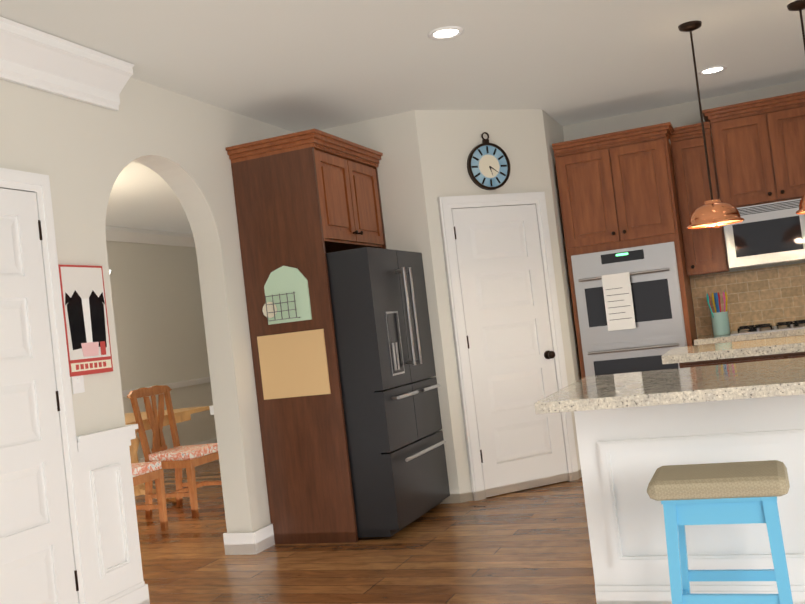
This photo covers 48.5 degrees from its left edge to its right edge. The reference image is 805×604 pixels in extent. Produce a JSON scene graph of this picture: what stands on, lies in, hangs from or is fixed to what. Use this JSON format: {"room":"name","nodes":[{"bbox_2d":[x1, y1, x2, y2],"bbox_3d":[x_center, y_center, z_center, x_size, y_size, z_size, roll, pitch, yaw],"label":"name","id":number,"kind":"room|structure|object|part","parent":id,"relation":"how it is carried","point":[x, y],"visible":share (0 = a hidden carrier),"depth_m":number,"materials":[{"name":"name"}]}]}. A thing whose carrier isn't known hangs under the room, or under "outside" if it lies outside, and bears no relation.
{"room":"kitchen","nodes":[
{"label":"kitchen","id":0,"kind":"room"},
{"bbox_2d":[0,77,293,532],"bbox_3d":[-2.313,0.203,2.451,0.180,2.750,8.880,-7,-2,22],"label":"wall","id":1,"kind":"structure","parent":0,"point":[82,155],"depth_m":5.12,"materials":[{"name":"white paint"}]},
{"bbox_2d":[0,168,93,603],"bbox_3d":[-1.653,0.477,3.630,0.102,2.125,0.931,-7,-2,22],"label":"closet door","id":2,"kind":"structure","parent":1,"relation":"in","point":[44,557],"depth_m":3.88,"materials":[{"name":"white wood"}]},
{"bbox_2d":[0,16,133,110],"bbox_3d":[-2.686,-1.059,1.461,0.150,0.211,6.800,-7,-2,22],"label":"crown molding","id":3,"kind":"structure","parent":1,"relation":"attached to","point":[38,59],"depth_m":4.19,"materials":[{"name":"white wood"}]},
{"bbox_2d":[71,375,84,393],"bbox_3d":[-1.507,0.363,4.153,0.014,0.120,0.074,-7,-2,22],"label":"switch plate","id":4,"kind":"object","parent":1,"relation":"attached to","point":[77,382],"visible":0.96,"depth_m":4.15,"materials":[{"name":"white plastic"}]},
{"bbox_2d":[58,264,112,376],"bbox_3d":[-1.504,0.084,4.247,0.018,0.520,0.296,-7,-2,22],"label":"poster","id":5,"kind":"object","parent":1,"relation":"attached to","point":[85,320],"visible":1,"depth_m":4.23,"materials":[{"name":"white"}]},
{"bbox_2d":[76,424,274,603],"bbox_3d":[-1.499,1.084,4.210,0.267,0.920,3.003,-7,-2,22],"label":"trim","id":6,"kind":"structure","parent":1,"relation":"attached to","point":[111,525],"depth_m":4.27,"materials":[{"name":"white wood"}]},
{"bbox_2d":[210,405,213,414],"bbox_3d":[-0.928,0.655,6.082,0.030,0.055,1.300,-7,-2,22],"label":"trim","id":7,"kind":"structure","parent":1,"relation":"attached to","point":[211,407],"depth_m":5.48,"materials":[{"name":"white wood"}]},
{"bbox_2d":[106,241,216,458],"bbox_3d":[-3.681,0.557,8.762,0.100,2.750,7.400,-7,-2,22],"label":"wall","id":8,"kind":"structure","parent":0,"point":[158,314],"depth_m":10.68,"materials":[{"name":"white paint"}]},
{"bbox_2d":[106,226,216,462],"bbox_3d":[-3.604,0.548,8.678,0.100,2.745,7.280,-7,-2,22],"label":"trim","id":9,"kind":"structure","parent":8,"relation":"attached to","point":[121,234],"depth_m":10.68,"materials":[{"name":"white wood"}]},
{"bbox_2d":[135,459,596,603],"bbox_3d":[-1.440,1.578,4.610,17.100,0.050,13.500,-7,-2,22],"label":"floor","id":10,"kind":"structure","parent":0,"point":[529,546],"depth_m":4.92,"materials":[{"name":"brown wood"}]},
{"bbox_2d":[131,461,167,530],"bbox_3d":[-2.071,1.168,6.306,0.522,1.015,0.540,-7,-2,22],"label":"dining chair","id":11,"kind":"object","parent":10,"relation":"on","point":[143,472],"visible":0.12,"depth_m":6.40,"materials":[{"name":"brown wood"}]},
{"bbox_2d":[124,406,208,503],"bbox_3d":[-2.564,1.378,7.096,1.050,0.760,2.200,-7,-2,22],"label":"dining table","id":12,"kind":"object","parent":10,"relation":"on","point":[181,414],"visible":0.04,"depth_m":7.60,"materials":[{"name":"brown wood"}]},
{"bbox_2d":[127,385,221,518],"bbox_3d":[-1.759,1.156,7.096,0.522,1.015,0.540,-7,-2,22],"label":"dining chair","id":13,"kind":"object","parent":10,"relation":"on","point":[178,458],"visible":0.94,"depth_m":7.00,"materials":[{"name":"brown wood"}]},
{"bbox_2d":[226,129,385,543],"bbox_3d":[-0.481,0.226,5.933,0.631,2.495,1.049,-7,-2,22],"label":"tall cabinet","id":14,"kind":"object","parent":10,"relation":"on","point":[306,201],"visible":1,"depth_m":5.51,"materials":[{"name":"brown wood"}]},
{"bbox_2d":[262,266,311,324],"bbox_3d":[-0.728,-0.049,5.483,0.320,0.350,0.050,-7,-2,22],"label":"wall organizer","id":15,"kind":"object","parent":14,"relation":"attached to","point":[287,297],"visible":0.98,"depth_m":5.49,"materials":[{"name":"green paint"}]},
{"bbox_2d":[257,329,330,399],"bbox_3d":[-0.670,0.385,5.487,0.460,0.395,0.012,-7,-2,22],"label":"corkboard","id":16,"kind":"object","parent":14,"relation":"attached to","point":[293,364],"visible":1,"depth_m":5.48,"materials":[{"name":"brown"}]},
{"bbox_2d":[326,247,449,537],"bbox_3d":[-0.291,0.568,5.891,0.893,1.730,0.945,-7,-2,22],"label":"refrigerator","id":17,"kind":"object","parent":10,"relation":"on","point":[396,441],"visible":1,"depth_m":5.41,"materials":[{"name":"black metal"}]},
{"bbox_2d":[552,122,696,377],"bbox_3d":[1.793,-0.009,6.854,0.865,2.495,0.675,-7,-2,22],"label":"tall cabinet","id":18,"kind":"object","parent":10,"relation":"on","point":[617,190],"visible":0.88,"depth_m":6.60,"materials":[{"name":"brown wood"}]},
{"bbox_2d":[571,242,686,375],"bbox_3d":[1.676,0.224,6.547,0.750,1.240,0.096,-7,-2,22],"label":"double oven","id":19,"kind":"object","parent":18,"relation":"in","point":[652,338],"visible":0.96,"depth_m":6.54,"materials":[{"name":"silver metal"}]},
{"bbox_2d":[602,272,635,330],"bbox_3d":[1.579,-0.002,6.526,0.200,0.410,0.006,-7,-2,22],"label":"towel","id":20,"kind":"object","parent":19,"relation":"hanging from","point":[618,300],"visible":1,"depth_m":6.52,"materials":[{"name":"white fabric"}]},
{"bbox_2d":[574,394,804,603],"bbox_3d":[2.215,0.647,3.289,2.996,0.875,0.561,-7,-2,22],"label":"base cabinet","id":21,"kind":"object","parent":10,"relation":"on","point":[625,453],"visible":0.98,"depth_m":3.46,"materials":[{"name":"white wood"}]},
{"bbox_2d":[647,460,792,603],"bbox_3d":[1.110,0.889,3.042,0.444,0.633,0.340,-7,-2,22],"label":"stool","id":22,"kind":"object","parent":10,"relation":"on","point":[749,492],"visible":1,"depth_m":2.94,"materials":[{"name":"blue wood"}]},
{"bbox_3d":[1.077,0.608,3.051,0.444,0.066,0.340,-7,-2,22],"label":"seat","id":23,"kind":"part","parent":22,"relation":"part of","materials":[{"name":"fabric"}]},
{"bbox_2d":[679,352,804,367],"bbox_3d":[2.167,0.701,4.944,1.080,0.880,0.600,-7,-2,22],"label":"kitchen island","id":24,"kind":"object","parent":10,"relation":"on","point":[744,359],"visible":0.17,"depth_m":4.77,"materials":[{"name":"brown wood"}]},
{"bbox_2d":[662,335,804,363],"bbox_3d":[2.117,0.237,4.968,1.240,0.046,0.740,-7,-2,22],"label":"island countertop","id":25,"kind":"structure","parent":24,"relation":"on","point":[760,347],"depth_m":4.79,"materials":[{"name":"beige stone"}]},
{"bbox_2d":[320,110,460,503],"bbox_3d":[-0.158,0.075,6.425,0.910,2.750,0.100,-7,-2,22],"label":"wall","id":26,"kind":"structure","parent":0,"point":[393,139],"depth_m":6.28,"materials":[{"name":"white paint"}]},
{"bbox_2d":[0,0,804,233],"bbox_3d":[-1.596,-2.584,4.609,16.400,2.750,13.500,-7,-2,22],"label":"ceiling","id":27,"kind":"structure","parent":0,"point":[294,66],"depth_m":5.09,"materials":[{"name":"grey paint"}]},
{"bbox_2d":[428,26,463,39],"bbox_3d":[0.227,-1.404,4.669,0.190,0.008,0.190,-7,-2,22],"label":"recessed light","id":28,"kind":"object","parent":27,"relation":"in","point":[446,32],"visible":1,"depth_m":4.67,"materials":[{"name":"white"}]},
{"bbox_2d":[678,20,744,228],"bbox_3d":[1.681,-0.991,5.003,0.310,1.144,0.410,-7,-2,22],"label":"pendant light","id":29,"kind":"object","parent":27,"relation":"hanging from","point":[712,213],"visible":1,"depth_m":4.95,"materials":[{"name":"brown metal"}]},
{"bbox_2d":[698,65,726,74],"bbox_3d":[2.114,-1.579,6.092,0.190,0.008,0.190,-7,-2,22],"label":"recessed light","id":30,"kind":"object","parent":27,"relation":"in","point":[712,70],"visible":0.98,"depth_m":6.09,"materials":[{"name":"white"}]},
{"bbox_2d":[787,0,804,213],"bbox_3d":[2.229,-1.060,4.850,0.310,1.144,0.410,-7,-2,22],"label":"pendant light","id":31,"kind":"object","parent":27,"relation":"hanging from","point":[798,5],"visible":1,"depth_m":4.85,"materials":[{"name":"brown metal"}]},
{"bbox_2d":[415,109,581,502],"bbox_3d":[0.703,-0.023,6.470,1.054,2.750,0.100,-6,-2,-24],"label":"wall","id":32,"kind":"structure","parent":0,"point":[449,141],"depth_m":6.37,"materials":[{"name":"white paint"}]},
{"bbox_2d":[467,132,510,189],"bbox_3d":[0.618,-1.016,6.440,0.342,0.421,0.030,-6,-2,-24],"label":"wall clock","id":33,"kind":"object","parent":32,"relation":"attached to","point":[488,165],"visible":0.98,"depth_m":6.43,"materials":[{"name":"brown metal"}]},
{"bbox_2d":[437,192,578,500],"bbox_3d":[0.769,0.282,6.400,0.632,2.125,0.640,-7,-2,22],"label":"pantry door","id":34,"kind":"structure","parent":32,"relation":"in","point":[506,326],"depth_m":6.38,"materials":[{"name":"white wood"}]},
{"bbox_2d":[542,110,581,381],"bbox_3d":[1.292,-0.075,7.000,0.100,2.750,0.740,-7,-2,22],"label":"wall","id":35,"kind":"structure","parent":0,"point":[554,132],"depth_m":6.79,"materials":[{"name":"white paint"}]},
{"bbox_2d":[564,80,804,336],"bbox_3d":[3.096,-0.292,6.756,3.660,2.750,0.100,-7,-2,22],"label":"wall","id":36,"kind":"structure","parent":0,"point":[688,113],"depth_m":7.05,"materials":[{"name":"white paint"}]},
{"bbox_2d":[670,91,804,275],"bbox_3d":[3.211,-0.933,6.419,2.370,1.195,0.415,-7,-2,22],"label":"upper cabinet","id":37,"kind":"object","parent":36,"relation":"attached to","point":[756,151],"visible":0.94,"depth_m":6.54,"materials":[{"name":"brown wood"}]},
{"bbox_2d":[724,198,804,268],"bbox_3d":[2.781,-0.508,6.571,0.761,0.430,0.461,-7,-2,22],"label":"microwave","id":38,"kind":"object","parent":37,"relation":"attached to","point":[767,234],"visible":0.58,"depth_m":6.44,"materials":[{"name":"silver metal"}]},
{"bbox_2d":[690,263,804,335],"bbox_3d":[3.532,-0.126,6.523,2.696,0.465,0.008,-7,-2,22],"label":"tile backsplash","id":39,"kind":"structure","parent":36,"relation":"attached to","point":[772,295],"depth_m":6.84,"materials":[{"name":"beige tile"}]},
{"bbox_3d":[4.019,0.478,4.614,0.600,0.875,3.216,-7,-2,22],"label":"base cabinet","id":40,"kind":"object","parent":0,"visible":0},
{"bbox_2d":[535,328,804,413],"bbox_3d":[2.654,0.171,4.600,3.036,0.040,4.239,-7,-2,22],"label":"countertop","id":41,"kind":"structure","parent":40,"relation":"on","point":[768,378],"depth_m":3.23,"materials":[{"name":"beige stone"}]},
{"bbox_2d":[706,291,729,335],"bbox_3d":[2.375,0.086,6.702,0.146,0.322,0.152,-7,-2,22],"label":"utensil crock","id":42,"kind":"object","parent":41,"relation":"on","point":[720,322],"visible":1,"depth_m":6.67,"materials":[{"name":"teal ceramic"}]},
{"bbox_2d":[731,320,804,335],"bbox_3d":[2.816,0.167,6.460,0.830,0.044,0.460,-7,-2,22],"label":"gas cooktop","id":43,"kind":"object","parent":41,"relation":"in","point":[791,325],"visible":1,"depth_m":6.39,"materials":[{"name":"silver metal"}]}
]}

